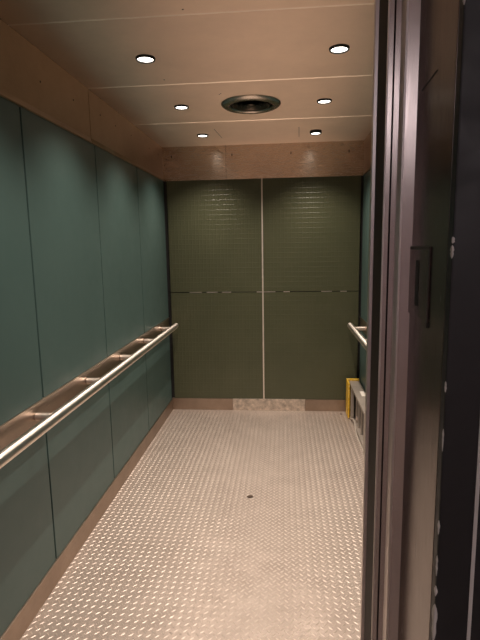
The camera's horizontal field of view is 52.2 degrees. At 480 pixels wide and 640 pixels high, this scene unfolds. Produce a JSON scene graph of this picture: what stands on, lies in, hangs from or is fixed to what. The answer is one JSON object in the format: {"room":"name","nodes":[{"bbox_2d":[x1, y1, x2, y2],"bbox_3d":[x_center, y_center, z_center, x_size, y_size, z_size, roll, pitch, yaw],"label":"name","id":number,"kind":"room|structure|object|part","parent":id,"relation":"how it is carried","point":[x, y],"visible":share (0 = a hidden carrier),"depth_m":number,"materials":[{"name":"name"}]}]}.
{"room":"elevator interior","nodes":[
{"label":"elevator interior","id":0,"kind":"room"},
{"bbox_2d":[0,96,171,636],"bbox_3d":[-0.903,-0.083,2.979,0.060,2.606,3.792,0,9,5],"label":"wall","id":1,"kind":"structure","parent":0,"point":[83,264],"depth_m":2.55,"materials":[{"name":"teal"}]},
{"bbox_3d":[-0.988,-0.201,1.790,0.018,1.329,0.860,0,9,5],"label":"panel","id":2,"kind":"part","parent":1,"relation":"part of","materials":[{"name":"teal laminate"}]},
{"bbox_3d":[-0.970,0.901,1.960,0.018,0.755,0.860,0,9,5],"label":"panel","id":3,"kind":"part","parent":1,"relation":"part of","materials":[{"name":"green metal"}]},
{"bbox_3d":[-0.913,-0.333,2.640,0.018,1.329,0.840,0,9,5],"label":"panel","id":4,"kind":"part","parent":1,"relation":"part of","materials":[{"name":"teal laminate"}]},
{"bbox_3d":[-0.894,0.769,2.809,0.018,0.755,0.840,0,9,5],"label":"panel","id":5,"kind":"part","parent":1,"relation":"part of","materials":[{"name":"green metal"}]},
{"bbox_2d":[0,19,163,180],"bbox_3d":[-0.894,-1.190,2.817,0.028,0.309,3.712,0,9,5],"label":"trim","id":6,"kind":"structure","parent":1,"relation":"attached to","point":[30,79],"depth_m":2.55,"materials":[{"name":"brown metal"}]},
{"bbox_3d":[-0.810,-1.337,3.765,0.028,0.309,1.786,0,9,5],"label":"frieze panel","id":7,"kind":"part","parent":6,"relation":"part of","materials":[{"name":"brown wood"}]},
{"bbox_2d":[0,317,169,449],"bbox_3d":[-0.871,0.313,3.046,0.022,0.113,3.708,0,9,5],"label":"trim","id":8,"kind":"structure","parent":1,"relation":"attached to","point":[18,425],"depth_m":2.55,"materials":[{"name":"metal"}]},
{"bbox_2d":[0,399,172,639],"bbox_3d":[-0.856,1.138,3.175,0.027,0.112,3.712,0,9,5],"label":"baseboard","id":9,"kind":"structure","parent":1,"relation":"attached to","point":[27,613],"depth_m":2.63,"materials":[{"name":"metal"}]},
{"bbox_2d":[0,323,178,468],"bbox_3d":[-0.804,0.321,3.058,0.109,0.059,3.500,0,9,5],"label":"handrail","id":10,"kind":"object","parent":1,"relation":"attached to","point":[47,420],"visible":1,"depth_m":2.38,"materials":[{"name":"metal"}]},
{"bbox_3d":[-0.838,-0.465,3.483,0.018,1.329,0.848,0,9,5],"label":"panel","id":11,"kind":"part","parent":1,"relation":"part of","materials":[{"name":"teal laminate"}]},
{"bbox_3d":[-0.819,0.637,3.653,0.018,0.755,0.848,0,9,5],"label":"panel","id":12,"kind":"part","parent":1,"relation":"part of","materials":[{"name":"green metal"}]},
{"bbox_3d":[-0.762,-0.597,4.332,0.018,1.329,0.850,0,9,5],"label":"panel","id":13,"kind":"part","parent":1,"relation":"part of","materials":[{"name":"teal laminate"}]},
{"bbox_3d":[-0.744,0.505,4.502,0.018,0.755,0.850,0,9,5],"label":"panel","id":14,"kind":"part","parent":1,"relation":"part of","materials":[{"name":"teal laminate"}]},
{"bbox_2d":[0,0,373,146],"bbox_3d":[0.033,-1.358,2.672,1.926,0.044,3.842,0,9,5],"label":"ceiling","id":15,"kind":"structure","parent":0,"point":[206,53],"depth_m":2.44,"materials":[{"name":"brown metal"}]},
{"bbox_2d":[135,54,154,63],"bbox_3d":[-0.466,-1.287,2.413,0.097,0.016,0.097,0,9,5],"label":"recessed light","id":16,"kind":"object","parent":15,"relation":"in","point":[142,58],"visible":1,"depth_m":2.40,"materials":[{"name":"white"}]},
{"bbox_2d":[174,104,188,109],"bbox_3d":[-0.390,-1.420,3.267,0.097,0.016,0.097,0,9,5],"label":"recessed light","id":17,"kind":"object","parent":15,"relation":"in","point":[180,106],"visible":1,"depth_m":3.26,"materials":[{"name":"white"}]},
{"bbox_3d":[-0.069,-1.168,1.531,1.866,0.012,0.847,0,9,5],"label":"panel","id":18,"kind":"part","parent":15,"relation":"part of","materials":[{"name":"metal"}]},
{"bbox_3d":[0.005,-1.297,2.362,1.866,0.012,0.838,0,9,5],"label":"panel","id":19,"kind":"part","parent":15,"relation":"part of","materials":[{"name":"metal"}]},
{"bbox_2d":[197,134,207,137],"bbox_3d":[-0.314,-1.553,4.121,0.097,0.016,0.097,0,9,5],"label":"recessed light","id":20,"kind":"object","parent":15,"relation":"in","point":[198,135],"visible":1,"depth_m":4.10,"materials":[{"name":"white"}]},
{"bbox_3d":[0.081,-1.430,3.214,1.866,0.012,0.889,0,9,5],"label":"panel","id":21,"kind":"part","parent":15,"relation":"part of","materials":[{"name":"metal"}]},
{"bbox_2d":[221,95,280,113],"bbox_3d":[0.072,-1.412,3.228,0.394,0.031,0.394,0,9,5],"label":"ceiling vent","id":22,"kind":"object","parent":15,"relation":"in","point":[241,104],"visible":1,"depth_m":3.19,"materials":[{"name":"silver metal"}]},
{"bbox_3d":[0.159,-1.567,4.094,1.866,0.012,0.896,0,9,5],"label":"panel","id":23,"kind":"part","parent":15,"relation":"part of","materials":[{"name":"metal"}]},
{"bbox_2d":[310,129,321,134],"bbox_3d":[0.624,-1.549,4.038,0.097,0.030,0.097,0,9,5],"label":"recessed light","id":24,"kind":"object","parent":15,"relation":"in","point":[316,131],"visible":1,"depth_m":4.01,"materials":[{"name":"white"}]},
{"bbox_2d":[317,98,331,103],"bbox_3d":[0.548,-1.423,3.183,0.097,0.016,0.097,0,9,5],"label":"recessed light","id":25,"kind":"object","parent":15,"relation":"in","point":[323,100],"visible":1,"depth_m":3.17,"materials":[{"name":"white"}]},
{"bbox_2d":[329,44,349,53],"bbox_3d":[0.472,-1.290,2.330,0.097,0.016,0.097,0,9,5],"label":"recessed light","id":26,"kind":"object","parent":15,"relation":"in","point":[338,48],"visible":1,"depth_m":2.32,"materials":[{"name":"white"}]},
{"bbox_2d":[20,409,363,639],"bbox_3d":[0.075,1.203,3.057,1.886,0.014,3.822,0,9,5],"label":"floor","id":27,"kind":"structure","parent":0,"point":[181,551],"depth_m":2.76,"materials":[{"name":"metal"}]},
{"bbox_2d":[346,378,364,453],"bbox_3d":[1.047,0.811,4.282,0.121,0.352,0.965,0,9,5],"label":"equipment box","id":28,"kind":"object","parent":27,"relation":"on","point":[355,393],"visible":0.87,"depth_m":4.42,"materials":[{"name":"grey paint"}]},
{"bbox_3d":[1.049,0.783,4.580,0.028,0.314,0.030,0,9,5],"label":"corner post","id":29,"kind":"part","parent":28,"relation":"part of","materials":[{"name":"grey metal"}]},
{"bbox_3d":[1.082,0.745,4.675,0.121,0.343,0.165,0,9,5],"label":"plate","id":30,"kind":"part","parent":28,"relation":"part of","materials":[{"name":"yellow paint"}]},
{"bbox_3d":[1.024,0.664,4.251,0.036,0.022,0.945,0,9,5],"label":"rail","id":31,"kind":"part","parent":28,"relation":"part of","materials":[{"name":"grey metal"}]},
{"bbox_3d":[1.030,0.990,4.187,0.034,0.026,0.720,0,9,5],"label":"foot rail","id":32,"kind":"part","parent":28,"relation":"part of","materials":[{"name":"grey metal"}]},
{"bbox_3d":[1.073,0.662,4.248,0.063,0.011,0.948,0,9,5],"label":"lid","id":33,"kind":"part","parent":28,"relation":"part of","materials":[{"name":"grey metal"}]},
{"bbox_2d":[163,176,363,399],"bbox_3d":[0.222,-0.376,4.758,1.926,2.606,0.065,0,9,5],"label":"wall","id":34,"kind":"structure","parent":0,"point":[264,275],"depth_m":4.74,"materials":[{"name":"green metal"}]},
{"bbox_3d":[-0.241,-0.805,4.712,0.902,1.071,0.016,0,9,5],"label":"panel","id":35,"kind":"part","parent":34,"relation":"part of","materials":[{"name":"green metal"}]},
{"bbox_3d":[-0.223,0.265,4.877,0.902,1.078,0.016,0,9,5],"label":"panel","id":36,"kind":"part","parent":34,"relation":"part of","materials":[{"name":"green metal"}]},
{"bbox_2d":[172,397,345,410],"bbox_3d":[0.241,0.847,4.920,1.866,0.119,0.026,0,9,5],"label":"baseboard","id":37,"kind":"structure","parent":34,"relation":"attached to","point":[178,403],"depth_m":4.91,"materials":[{"name":"metal"}]},
{"bbox_3d":[0.289,0.847,4.915,0.720,0.119,0.026,0,9,5],"label":"worn plate","id":38,"kind":"part","parent":37,"relation":"part of","materials":[{"name":"metal"}]},
{"bbox_3d":[0.909,0.846,4.861,0.524,0.118,0.024,0,9,5],"label":"plate","id":39,"kind":"part","parent":37,"relation":"part of","materials":[{"name":"metal"}]},
{"bbox_2d":[162,140,363,180],"bbox_3d":[0.201,-1.477,4.563,1.866,0.309,0.023,0,9,5],"label":"trim","id":40,"kind":"structure","parent":34,"relation":"attached to","point":[332,158],"depth_m":4.55,"materials":[{"name":"metal"}]},
{"bbox_3d":[0.500,-1.478,4.537,1.266,0.309,0.020,0,9,5],"label":"frieze panel","id":41,"kind":"part","parent":40,"relation":"part of","materials":[{"name":"wood"}]},
{"bbox_3d":[0.671,-0.807,4.631,0.908,1.071,0.016,0,9,5],"label":"panel","id":42,"kind":"part","parent":34,"relation":"part of","materials":[{"name":"green metal"}]},
{"bbox_3d":[0.689,0.262,4.796,0.908,1.078,0.016,0,9,5],"label":"panel","id":43,"kind":"part","parent":34,"relation":"part of","materials":[{"name":"green metal"}]},
{"bbox_2d":[359,169,370,390],"bbox_3d":[1.016,-0.089,2.808,0.060,2.606,3.792,0,9,5],"label":"wall","id":44,"kind":"structure","parent":0,"point":[366,186],"depth_m":4.44,"materials":[{"name":"teal"}]},
{"bbox_2d":[347,323,366,349],"bbox_3d":[0.926,0.316,2.903,0.129,0.059,3.500,0,9,5],"label":"handrail","id":45,"kind":"object","parent":44,"relation":"attached to","point":[355,330],"visible":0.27,"depth_m":4.15,"materials":[{"name":"metal"}]},
{"bbox_3d":[1.133,0.499,4.334,0.018,0.755,0.850,0,9,5],"label":"panel","id":46,"kind":"part","parent":44,"relation":"part of","materials":[{"name":"teal laminate"}]},
{"bbox_2d":[360,317,366,335],"bbox_3d":[0.999,0.307,2.879,0.022,0.113,3.708,0,9,5],"label":"trim","id":47,"kind":"structure","parent":44,"relation":"attached to","point":[363,322],"depth_m":4.49,"materials":[{"name":"metal"}]},
{"bbox_3d":[1.114,-0.603,4.164,0.018,1.329,0.850,0,9,5],"label":"panel","id":48,"kind":"part","parent":44,"relation":"part of","materials":[{"name":"teal laminate"}]},
{"bbox_2d":[363,132,370,175],"bbox_3d":[0.972,-1.195,2.650,0.028,0.309,3.712,0,9,5],"label":"trim","id":49,"kind":"structure","parent":44,"relation":"attached to","point":[367,142],"depth_m":4.27,"materials":[{"name":"brown metal"}]},
{"bbox_2d":[360,0,401,639],"bbox_3d":[0.518,0.317,0.937,0.535,2.370,0.123,0,9,5],"label":"door","id":50,"kind":"structure","parent":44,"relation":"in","point":[387,13],"depth_m":0.88,"materials":[{"name":"metal"}]},
{"bbox_3d":[0.255,0.327,0.907,0.008,2.370,0.005,0,9,5],"label":"plate","id":51,"kind":"part","parent":50,"relation":"part of","materials":[{"name":"metal"}]},
{"bbox_2d":[382,0,420,639],"bbox_3d":[0.517,0.333,0.834,0.518,2.370,0.034,0,9,5],"label":"door","id":52,"kind":"structure","parent":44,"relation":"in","point":[411,9],"depth_m":0.79,"materials":[{"name":"metal"}]},
{"bbox_2d":[470,490,479,639],"bbox_3d":[0.657,0.238,0.617,4.800,2.620,0.024,0,9,5],"label":"wall","id":53,"kind":"structure","parent":0,"point":[475,622],"depth_m":0.66,"materials":[{"name":"black paint"}]},
{"bbox_2d":[408,246,431,327],"bbox_3d":[0.265,-0.052,0.726,0.004,0.113,0.105,0,9,5],"label":"lock keeper","id":54,"kind":"object","parent":53,"relation":"attached to","point":[420,256],"visible":1,"depth_m":0.71,"materials":[{"name":"metal"}]},
{"bbox_2d":[398,0,459,639],"bbox_3d":[0.279,0.350,0.753,0.021,2.370,0.169,0,9,5],"label":"trim","id":55,"kind":"structure","parent":53,"relation":"attached to","point":[439,22],"depth_m":0.68,"materials":[{"name":"metal"}]},
{"bbox_2d":[429,0,479,639],"bbox_3d":[0.291,0.351,0.746,0.044,2.370,0.188,0,9,5],"label":"elevator door","id":56,"kind":"structure","parent":53,"relation":"attached to","point":[460,387],"depth_m":0.61,"materials":[{"name":"black paint"}]},
{"bbox_2d":[466,421,479,639],"bbox_3d":[0.309,0.364,0.660,0.005,2.370,0.014,0,9,5],"label":"trim","id":57,"kind":"structure","parent":53,"relation":"attached to","point":[477,488],"depth_m":0.64,"materials":[{"name":"grey paint"}]}
]}

